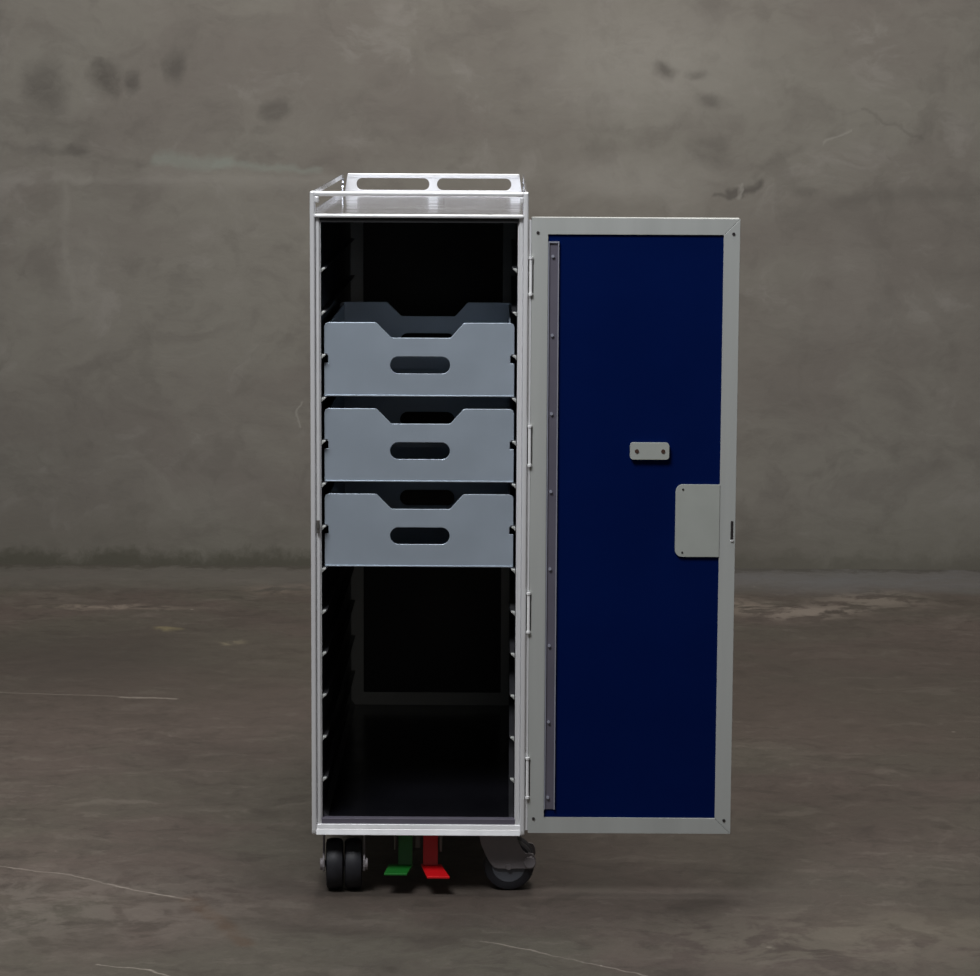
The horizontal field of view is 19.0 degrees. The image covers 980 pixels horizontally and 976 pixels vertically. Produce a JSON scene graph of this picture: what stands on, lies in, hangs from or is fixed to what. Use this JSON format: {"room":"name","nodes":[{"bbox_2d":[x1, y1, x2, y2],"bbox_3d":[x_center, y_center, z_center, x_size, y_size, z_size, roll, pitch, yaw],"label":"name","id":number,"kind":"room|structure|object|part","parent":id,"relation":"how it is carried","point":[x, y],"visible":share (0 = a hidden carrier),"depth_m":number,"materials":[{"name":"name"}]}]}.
{"room":"bare concrete room","nodes":[
{"label":"bare concrete room","id":0,"kind":"room"},
{"bbox_2d":[0,0,979,569],"bbox_3d":[-0.075,-1.905,6.821,10.000,4.200,0.200,0,8,0],"label":"wall","id":1,"kind":"structure","parent":0,"point":[161,161],"depth_m":6.89,"materials":[{"name":"grey concrete"}]},
{"bbox_2d":[0,564,979,975],"bbox_3d":[-0.114,0.901,2.228,10.000,0.100,10.070,0,8,0],"label":"floor","id":2,"kind":"structure","parent":0,"point":[156,734],"depth_m":4.62,"materials":[{"name":"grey concrete"}]},
{"bbox_2d":[310,173,739,888],"bbox_3d":[0.048,0.033,4.491,0.594,1.000,0.805,0,8,0],"label":"trolley","id":3,"kind":"object","parent":2,"relation":"on","point":[618,608],"visible":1,"depth_m":4.13,"materials":[{"name":"metal"}]},
{"bbox_3d":[-0.241,0.001,4.494,0.014,0.871,0.794,0,8,0],"label":"panel","id":4,"kind":"part","parent":3,"relation":"part of","materials":[{"name":"metal"}]},
{"bbox_3d":[-0.243,-0.448,4.432,0.002,0.034,0.774,0,8,0],"label":"guard rail","id":5,"kind":"part","parent":3,"relation":"part of","materials":[{"name":"silver metal"}]},
{"bbox_3d":[-0.102,0.473,4.162,0.275,0.008,0.012,0,8,0],"label":"sill","id":6,"kind":"part","parent":3,"relation":"part of","materials":[{"name":"silver metal"}]},
{"bbox_3d":[-0.102,0.484,4.160,0.289,0.015,0.020,0,8,0],"label":"rail","id":7,"kind":"part","parent":3,"relation":"part of","materials":[{"name":"metal"}]},
{"bbox_2d":[325,482,512,566],"bbox_3d":[-0.099,0.033,4.300,0.265,0.104,0.386,0,8,0],"label":"drawer","id":8,"kind":"object","parent":3,"relation":"in","point":[369,524],"visible":0.94,"depth_m":4.11,"materials":[{"name":"grey plastic"}]},
{"bbox_3d":[-0.225,0.033,4.301,0.002,0.100,0.381,0,8,0],"label":"panel","id":9,"kind":"part","parent":8,"relation":"part of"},
{"bbox_3d":[-0.098,0.007,4.490,0.265,0.104,0.002,0,8,0],"label":"panel","id":10,"kind":"part","parent":8,"relation":"part of","materials":[{"name":"grey plastic"}]},
{"bbox_2d":[324,396,513,482],"bbox_3d":[-0.098,-0.086,4.283,0.265,0.104,0.386,0,8,0],"label":"drawer","id":11,"kind":"object","parent":3,"relation":"in","point":[367,439],"visible":0.91,"depth_m":4.10,"materials":[{"name":"grey metal"}]},
{"bbox_3d":[-0.224,-0.087,4.285,0.002,0.100,0.381,0,8,0],"label":"panel","id":12,"kind":"part","parent":11,"relation":"part of","materials":[{"name":"grey metal"}]},
{"bbox_3d":[-0.097,-0.112,4.473,0.265,0.104,0.002,0,8,0],"label":"panel","id":13,"kind":"part","parent":11,"relation":"part of","materials":[{"name":"grey metal"}]},
{"bbox_2d":[324,302,514,396],"bbox_3d":[-0.098,-0.205,4.267,0.265,0.104,0.386,0,8,0],"label":"drawer","id":14,"kind":"object","parent":3,"relation":"in","point":[364,346],"visible":0.98,"depth_m":4.08,"materials":[{"name":"grey metal"}]},
{"bbox_3d":[-0.223,-0.206,4.268,0.002,0.100,0.381,0,8,0],"label":"panel","id":15,"kind":"part","parent":14,"relation":"part of","materials":[{"name":"grey metal"}]},
{"bbox_3d":[-0.096,-0.232,4.457,0.265,0.104,0.002,0,8,0],"label":"panel","id":16,"kind":"part","parent":14,"relation":"part of","materials":[{"name":"grey metal"}]},
{"bbox_3d":[-0.095,-0.427,4.433,0.300,0.006,0.796,0,8,0],"label":"panel","id":17,"kind":"part","parent":3,"relation":"part of","materials":[{"name":"silver metal"}]},
{"bbox_3d":[-0.098,-0.405,4.032,0.289,0.007,0.008,0,8,0],"label":"guard rail","id":18,"kind":"part","parent":3,"relation":"part of","materials":[{"name":"metal"}]},
{"bbox_3d":[-0.100,0.427,4.551,0.300,0.020,0.796,0,8,0],"label":"panel","id":19,"kind":"part","parent":3,"relation":"part of","materials":[{"name":"metal"}]},
{"bbox_3d":[-0.095,-0.056,4.874,0.232,0.805,0.015,0,8,0],"label":"door panel","id":20,"kind":"part","parent":3,"relation":"part of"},
{"bbox_3d":[-0.093,-0.500,4.815,0.291,0.034,0.004,0,8,0],"label":"guard rail","id":21,"kind":"part","parent":3,"relation":"part of","materials":[{"name":"metal"}]},
{"bbox_3d":[-0.095,-0.056,4.874,0.275,0.849,0.025,0,8,0],"label":"door","id":22,"kind":"part","parent":3,"relation":"part of","materials":[{"name":"metal"}]},
{"bbox_3d":[0.046,0.003,4.493,0.014,0.871,0.794,0,8,0],"label":"panel","id":23,"kind":"part","parent":3,"relation":"part of","materials":[{"name":"metal"}]},
{"bbox_3d":[0.053,-0.446,4.431,0.002,0.034,0.774,0,8,0],"label":"guard rail","id":24,"kind":"part","parent":3,"relation":"part of","materials":[{"name":"silver metal"}]},
{"bbox_3d":[0.199,0.057,4.110,0.288,0.871,0.034,0,8,0],"label":"door","id":25,"kind":"part","parent":3,"relation":"part of","materials":[{"name":"metal"}]},
{"bbox_3d":[0.200,0.057,4.109,0.246,0.829,0.027,0,8,0],"label":"door panel","id":26,"kind":"part","parent":3,"relation":"part of","materials":[{"name":"blue metal"}]},
{"bbox_3d":[0.222,-0.052,4.077,0.055,0.023,0.007,0,8,0],"label":"catch plate","id":27,"kind":"part","parent":3,"relation":"part of","materials":[{"name":"silver metal"}]}
]}

